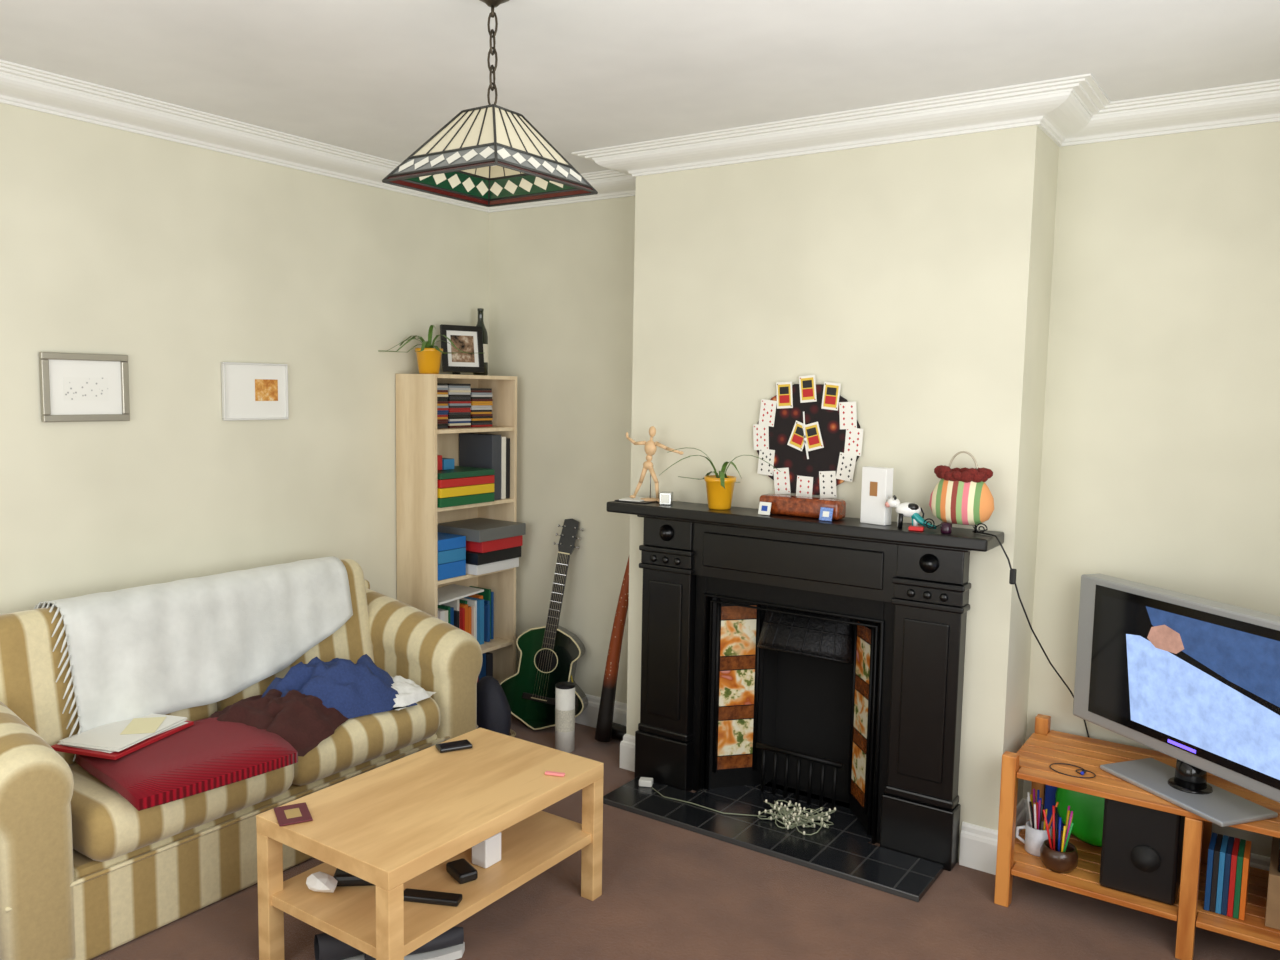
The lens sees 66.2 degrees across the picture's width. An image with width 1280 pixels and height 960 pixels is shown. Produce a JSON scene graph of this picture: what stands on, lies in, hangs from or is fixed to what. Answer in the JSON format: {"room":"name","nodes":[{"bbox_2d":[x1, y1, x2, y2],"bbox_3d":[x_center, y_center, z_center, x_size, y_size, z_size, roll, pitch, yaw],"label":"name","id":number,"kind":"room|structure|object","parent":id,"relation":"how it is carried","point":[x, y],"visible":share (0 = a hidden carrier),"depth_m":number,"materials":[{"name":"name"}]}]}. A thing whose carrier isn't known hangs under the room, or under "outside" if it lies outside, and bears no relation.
{"room":"living room","nodes":[
{"label":"living room","id":0,"kind":"room"},
{"bbox_2d":[0,103,1279,861],"bbox_3d":[-0.470,0.160,2.021,4.290,2.620,5.010,5,7,34],"label":"wall","id":1,"kind":"structure","parent":0,"point":[1097,325],"depth_m":3.56,"materials":[{"name":"beige paint"}]},
{"bbox_2d":[39,352,129,421],"bbox_3d":[-1.925,-0.321,3.411,0.018,0.235,0.293,5,7,34],"label":"picture frame","id":2,"kind":"object","parent":1,"relation":"attached to","point":[74,387],"visible":1,"depth_m":3.40,"materials":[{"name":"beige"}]},
{"bbox_2d":[221,362,288,420],"bbox_3d":[-1.549,-0.357,3.958,0.018,0.229,0.293,5,7,34],"label":"picture frame","id":3,"kind":"object","parent":1,"relation":"attached to","point":[250,391],"visible":1,"depth_m":3.95,"materials":[{"name":"white"}]},
{"bbox_2d":[0,59,1279,212],"bbox_3d":[-0.448,-1.103,1.901,4.050,0.082,4.770,5,7,34],"label":"crown molding","id":4,"kind":"structure","parent":1,"relation":"attached to","point":[1073,110],"depth_m":3.38,"materials":[{"name":"white paint"}]},
{"bbox_2d":[753,375,862,497],"bbox_3d":[0.628,-0.155,3.709,0.451,0.484,0.026,5,7,34],"label":"clock","id":5,"kind":"object","parent":1,"relation":"attached to","point":[807,431],"visible":0.98,"depth_m":3.70,"materials":[{"name":"paper playing cards"},{"name":"black plastic"}]},
{"bbox_2d":[575,694,1269,874],"bbox_3d":[-0.491,1.388,2.137,4.050,0.152,4.770,5,7,34],"label":"baseboard","id":6,"kind":"structure","parent":1,"relation":"attached to","point":[978,844],"depth_m":3.47,"materials":[{"name":"white paint"}]},
{"bbox_2d":[0,0,1279,173],"bbox_3d":[-0.446,-1.169,1.895,4.050,0.050,4.770,5,7,34],"label":"ceiling","id":7,"kind":"structure","parent":0,"point":[378,78],"depth_m":2.82,"materials":[{"name":"paint"}]},
{"bbox_2d":[382,0,597,206],"bbox_3d":[-0.362,-0.955,2.409,0.377,0.467,0.377,5,7,34],"label":"pendant lamp","id":8,"kind":"object","parent":7,"relation":"hanging from","point":[491,155],"visible":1,"depth_m":2.38,"materials":[{"name":"beige glass"}]},
{"bbox_2d":[90,714,1279,959],"bbox_3d":[-0.493,1.489,2.147,4.050,0.050,4.770,5,7,34],"label":"floor","id":9,"kind":"structure","parent":0,"point":[670,892],"depth_m":3.10,"materials":[{"name":"carpet"}]},
{"bbox_2d":[0,556,482,959],"bbox_3d":[-1.409,0.841,3.482,0.883,0.947,1.877,5,7,34],"label":"sofa","id":10,"kind":"object","parent":9,"relation":"on","point":[146,731],"visible":1,"depth_m":3.18,"materials":[{"name":"fabric"}]},
{"bbox_2d":[34,556,352,760],"bbox_3d":[-1.581,0.591,3.598,0.341,0.476,1.154,5,7,34],"label":"throw blanket","id":11,"kind":"object","parent":10,"relation":"on","point":[196,648],"depth_m":3.43,"materials":[{"name":"white fabric"}]},
{"bbox_2d":[314,933,364,959],"bbox_3d":[-0.795,1.333,2.849,0.285,0.116,0.100,-3,7,-35],"label":"trainer","id":12,"kind":"object","parent":9,"relation":"on","point":[326,947],"visible":0.3,"depth_m":2.77,"materials":[{"name":"grey"}]},
{"bbox_2d":[364,927,464,959],"bbox_3d":[-0.651,1.335,2.847,0.285,0.116,0.100,-1,6,-21],"label":"trainer","id":13,"kind":"object","parent":9,"relation":"on","point":[450,945],"visible":0.41,"depth_m":2.84,"materials":[{"name":"grey"}]},
{"bbox_2d":[256,728,603,959],"bbox_3d":[-0.603,1.155,2.997,0.553,0.450,0.902,5,7,34],"label":"coffee table","id":14,"kind":"object","parent":9,"relation":"on","point":[396,826],"visible":0.91,"depth_m":2.81,"materials":[{"name":"brown wood"}]},
{"bbox_2d":[274,802,312,826],"bbox_3d":[-0.977,0.941,2.764,0.088,0.005,0.125,-2,6,-28],"label":"passport","id":15,"kind":"object","parent":14,"relation":"on","point":[294,813],"visible":1,"depth_m":2.75,"materials":[{"name":"red"}]},
{"bbox_2d":[306,871,337,891],"bbox_3d":[-0.904,1.144,2.790,0.104,0.045,0.071,5,7,34],"label":"tissue","id":16,"kind":"object","parent":14,"relation":"on","point":[319,881],"visible":1,"depth_m":2.77,"materials":[{"name":"white"}]},
{"bbox_2d":[333,868,373,886],"bbox_3d":[-0.815,1.143,2.844,0.140,0.044,0.070,0,5,-6],"label":"controller","id":17,"kind":"object","parent":14,"relation":"on","point":[343,878],"visible":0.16,"depth_m":2.81,"materials":[{"name":"black plastic"}]},
{"bbox_2d":[404,888,461,906],"bbox_3d":[-0.585,1.169,2.748,0.170,0.018,0.044,2,5,9],"label":"remote control","id":18,"kind":"object","parent":14,"relation":"on","point":[410,895],"visible":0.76,"depth_m":2.73,"materials":[{"name":"black plastic"}]},
{"bbox_2d":[435,739,472,752],"bbox_3d":[-0.624,0.893,3.293,0.112,0.014,0.060,-2,6,-28],"label":"phone","id":19,"kind":"object","parent":14,"relation":"on","point":[461,744],"visible":1,"depth_m":3.28,"materials":[{"name":"black plastic"}]},
{"bbox_2d":[446,858,477,883],"bbox_3d":[-0.524,1.151,2.888,0.060,0.030,0.100,-3,7,-35],"label":"case","id":20,"kind":"object","parent":14,"relation":"on","point":[462,871],"visible":1,"depth_m":2.87,"materials":[{"name":"black plastic"}]},
{"bbox_2d":[472,832,500,867],"bbox_3d":[-0.465,1.114,2.972,0.060,0.090,0.070,5,7,34],"label":"box","id":21,"kind":"object","parent":14,"relation":"on","point":[486,853],"visible":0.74,"depth_m":2.95,"materials":[{"name":"white"}]},
{"bbox_2d":[545,771,564,776],"bbox_3d":[-0.267,0.922,3.080,0.064,0.008,0.018,2,6,14],"label":"eraser","id":22,"kind":"object","parent":14,"relation":"on","point":[553,773],"visible":1,"depth_m":3.07,"materials":[{"name":"pink"}]},
{"bbox_2d":[396,374,525,682],"bbox_3d":[-0.857,0.349,4.777,0.330,1.710,0.560,5,7,34],"label":"bookshelf","id":23,"kind":"object","parent":9,"relation":"on","point":[459,534],"visible":0.69,"depth_m":4.70,"materials":[{"name":"brown wood"}]},
{"bbox_2d":[378,325,463,373],"bbox_3d":[-1.025,-0.595,4.470,0.648,0.220,0.373,3,6,16],"label":"potted plant","id":24,"kind":"object","parent":23,"relation":"on","point":[428,355],"visible":0.94,"depth_m":4.52,"materials":[{"name":"green plant"}]},
{"bbox_2d":[440,324,484,373],"bbox_3d":[-0.890,-0.633,4.782,0.215,0.234,0.163,-3,7,-35],"label":"framed picture","id":25,"kind":"object","parent":23,"relation":"on","point":[468,339],"visible":1,"depth_m":4.73,"materials":[{"name":"black"}]},
{"bbox_2d":[473,308,487,374],"bbox_3d":[-0.793,-0.686,4.881,0.076,0.330,0.076,5,7,34],"label":"bottle","id":26,"kind":"object","parent":23,"relation":"on","point":[480,322],"visible":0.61,"depth_m":4.86,"materials":[{"name":"green glass"}]},
{"bbox_2d":[477,676,510,735],"bbox_3d":[-0.656,1.050,4.236,0.232,0.420,0.141,5,7,34],"label":"rucksack","id":27,"kind":"object","parent":9,"relation":"on","point":[493,708],"visible":0.45,"depth_m":4.16,"materials":[{"name":"black fabric"}]},
{"bbox_2d":[500,519,587,729],"bbox_3d":[-0.466,0.701,4.777,0.441,1.021,0.200,2,5,9],"label":"acoustic guitar","id":28,"kind":"object","parent":9,"relation":"on","point":[550,653],"visible":0.86,"depth_m":4.74,"materials":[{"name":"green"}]},
{"bbox_2d":[555,682,574,752],"bbox_3d":[-0.344,1.088,4.500,0.092,0.307,0.092,5,7,34],"label":"tube","id":29,"kind":"object","parent":9,"relation":"on","point":[565,691],"visible":0.97,"depth_m":4.46,"materials":[{"name":"white"}]},
{"bbox_2d":[595,557,628,741],"bbox_3d":[-0.078,0.645,4.495,0.256,1.148,0.077,3,6,19],"label":"didgeridoo","id":30,"kind":"object","parent":9,"relation":"on","point":[603,733],"visible":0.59,"depth_m":4.52,"materials":[{"name":"brown wood"}]},
{"bbox_2d":[612,722,626,740],"bbox_3d":[-0.047,1.192,4.619,0.270,0.083,0.090,4,6,26],"label":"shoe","id":31,"kind":"object","parent":9,"relation":"on","point":[618,730],"visible":0.21,"depth_m":4.61,"materials":[{"name":"black leather"}]},
{"bbox_2d":[603,501,1003,901],"bbox_3d":[0.583,0.724,3.787,1.520,1.200,0.654,5,7,34],"label":"fireplace surround","id":32,"kind":"object","parent":9,"relation":"on","point":[835,649],"visible":0.99,"depth_m":3.79,"materials":[{"name":"metal"}]},
{"bbox_2d":[614,497,656,503],"bbox_3d":[0.001,0.082,4.047,0.150,0.008,0.155,5,7,34],"label":"papers","id":33,"kind":"object","parent":32,"relation":"on","point":[636,499],"visible":0.75,"depth_m":4.00,"materials":[{"name":"white paper"}]},
{"bbox_2d":[639,777,652,786],"bbox_3d":[0.025,1.254,4.073,0.055,0.028,0.040,2,6,11],"label":"plug","id":34,"kind":"object","parent":32,"relation":"on","point":[643,781],"visible":1,"depth_m":4.06,"materials":[{"name":"white"}]},
{"bbox_2d":[626,426,683,501],"bbox_3d":[0.068,-0.066,4.016,0.284,0.310,0.083,5,7,34],"label":"mannequin","id":35,"kind":"object","parent":32,"relation":"on","point":[650,447],"visible":0.98,"depth_m":4.00},
{"bbox_2d":[659,491,672,504],"bbox_3d":[0.105,0.073,3.937,0.047,0.050,0.048,2,6,14],"label":"mantel clock","id":36,"kind":"object","parent":32,"relation":"on","point":[665,498],"visible":1,"depth_m":3.92,"materials":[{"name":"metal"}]},
{"bbox_2d":[660,447,780,509],"bbox_3d":[0.267,-0.001,3.770,0.482,0.235,0.328,5,7,34],"label":"potted plant","id":37,"kind":"object","parent":32,"relation":"on","point":[719,488],"visible":1,"depth_m":3.79,"materials":[{"name":"green plant"}]},
{"bbox_2d":[652,787,835,834],"bbox_3d":[0.388,1.257,3.873,0.751,0.070,0.178,4,6,32],"label":"fairy lights","id":38,"kind":"object","parent":32,"relation":"on","point":[797,816],"visible":1,"depth_m":3.73,"materials":[{"name":"white plastic"}]},
{"bbox_2d":[758,502,832,520],"bbox_3d":[0.567,0.115,3.592,0.294,0.047,0.015,5,7,34],"label":"picture frames","id":39,"kind":"object","parent":32,"relation":"on","point":[826,514],"depth_m":3.53,"materials":[{"name":"white"}]},
{"bbox_2d":[759,494,845,519],"bbox_3d":[0.602,0.099,3.651,0.320,0.070,0.084,5,7,34],"label":"box","id":40,"kind":"object","parent":32,"relation":"on","point":[800,506],"visible":0.73,"depth_m":3.61,"materials":[{"name":"brown wood"}]},
{"bbox_2d":[860,466,893,525],"bbox_3d":[0.837,0.055,3.469,0.046,0.200,0.100,-4,7,-43],"label":"box","id":41,"kind":"object","parent":32,"relation":"on","point":[877,482],"visible":1,"depth_m":3.45,"materials":[{"name":"white cardboard"}]},
{"bbox_2d":[885,495,923,527],"bbox_3d":[0.913,0.109,3.387,0.134,0.110,0.060,2,6,14],"label":"figurine","id":42,"kind":"object","parent":32,"relation":"on","point":[906,509],"visible":0.98,"depth_m":3.37,"materials":[{"name":"white ceramic"}]},
{"bbox_2d":[908,526,923,530],"bbox_3d":[0.935,0.164,3.321,0.048,0.014,0.030,3,6,24],"label":"box","id":43,"kind":"object","parent":32,"relation":"on","point":[910,528],"visible":1,"depth_m":3.31,"materials":[{"name":"red plastic"}]},
{"bbox_2d":[911,513,936,528],"bbox_3d":[0.971,0.130,3.357,0.086,0.076,0.032,5,7,34],"label":"shoes","id":44,"kind":"object","parent":32,"relation":"on","point":[916,516],"visible":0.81,"depth_m":3.35,"materials":[{"name":"teal plastic"}]},
{"bbox_2d":[941,522,951,533],"bbox_3d":[1.022,0.160,3.273,0.036,0.034,0.036,5,7,34],"label":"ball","id":45,"kind":"object","parent":32,"relation":"on","point":[946,527],"visible":1,"depth_m":3.26,"materials":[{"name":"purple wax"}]},
{"bbox_2d":[923,451,993,533],"bbox_3d":[1.081,0.039,3.296,0.216,0.272,0.124,5,7,34],"label":"bag","id":46,"kind":"object","parent":32,"relation":"on","point":[962,496],"visible":0.97,"depth_m":3.25,"materials":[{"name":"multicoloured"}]},
{"bbox_2d":[972,531,1089,737],"bbox_3d":[1.400,0.734,3.371,0.571,1.128,0.152,-1,6,-19],"label":"lamp cord","id":47,"kind":"object","parent":32,"relation":"hanging from","point":[1012,578],"visible":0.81,"depth_m":3.24,"materials":[{"name":"black plastic"}]},
{"bbox_2d":[994,714,1279,959],"bbox_3d":[1.760,1.159,3.098,1.095,0.505,0.505,5,7,34],"label":"tv stand","id":48,"kind":"object","parent":9,"relation":"on","point":[1044,747],"visible":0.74,"depth_m":3.12,"materials":[{"name":"orange wood"}]},
{"bbox_2d":[1015,789,1058,856],"bbox_3d":[1.342,1.154,3.300,0.084,0.200,0.128,-1,6,-21],"label":"cup","id":49,"kind":"object","parent":48,"relation":"on","point":[1035,832],"visible":0.9,"depth_m":3.28,"materials":[{"name":"white ceramic"}]},
{"bbox_2d":[1044,785,1063,830],"bbox_3d":[1.563,1.093,3.455,0.240,0.300,0.082,5,7,34],"label":"box","id":50,"kind":"object","parent":48,"relation":"on","point":[1050,791],"visible":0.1,"depth_m":3.48,"materials":[{"name":"blue"}]},
{"bbox_2d":[1040,805,1078,873],"bbox_3d":[1.367,1.164,3.192,0.116,0.201,0.116,5,7,34],"label":"pot","id":51,"kind":"object","parent":48,"relation":"on","point":[1058,855],"visible":1,"depth_m":3.17,"materials":[{"name":"brown ceramic"}]},
{"bbox_2d":[1049,763,1095,777],"bbox_3d":[1.398,0.936,3.171,0.140,0.012,0.104,5,7,34],"label":"earphones","id":52,"kind":"object","parent":48,"relation":"on","point":[1083,771],"visible":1,"depth_m":3.15,"materials":[{"name":"black plastic"}]},
{"bbox_2d":[1055,787,1104,846],"bbox_3d":[1.562,1.112,3.348,0.276,0.272,0.062,5,7,34],"label":"folder","id":53,"kind":"object","parent":48,"relation":"on","point":[1088,810],"visible":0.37,"depth_m":3.36,"materials":[{"name":"green plastic"}]},
{"bbox_2d":[1099,798,1184,904],"bbox_3d":[1.594,1.127,3.104,0.210,0.300,0.248,5,7,34],"label":"speaker","id":54,"kind":"object","parent":48,"relation":"on","point":[1142,848],"visible":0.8,"depth_m":3.01},
{"bbox_2d":[1073,573,1279,826],"bbox_3d":[1.707,0.663,3.007,0.773,0.597,0.605,5,7,34],"label":"tv","id":55,"kind":"object","parent":48,"relation":"on","point":[1192,680],"depth_m":2.99,"materials":[{"name":"grey plastic"}]},
{"bbox_2d":[1204,832,1251,919],"bbox_3d":[1.781,1.198,2.974,0.104,0.190,0.140,5,7,34],"label":"cases","id":56,"kind":"object","parent":48,"relation":"on","point":[1228,862],"visible":1,"depth_m":2.92,"materials":[{"name":"blue"}]},
{"bbox_2d":[1265,836,1279,929],"bbox_3d":[2.039,1.185,2.917,0.280,0.235,0.340,5,7,34],"label":"box","id":57,"kind":"object","parent":48,"relation":"on","point":[1272,918],"visible":0.85,"depth_m":2.85,"materials":[{"name":"cardboard"}]},
{"bbox_2d":[705,597,849,803],"bbox_3d":[0.678,0.878,3.970,0.776,0.922,0.307,5,7,34],"label":"fireplace","id":58,"kind":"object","parent":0,"point":[779,782],"depth_m":4.11,"materials":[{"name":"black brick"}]}
]}

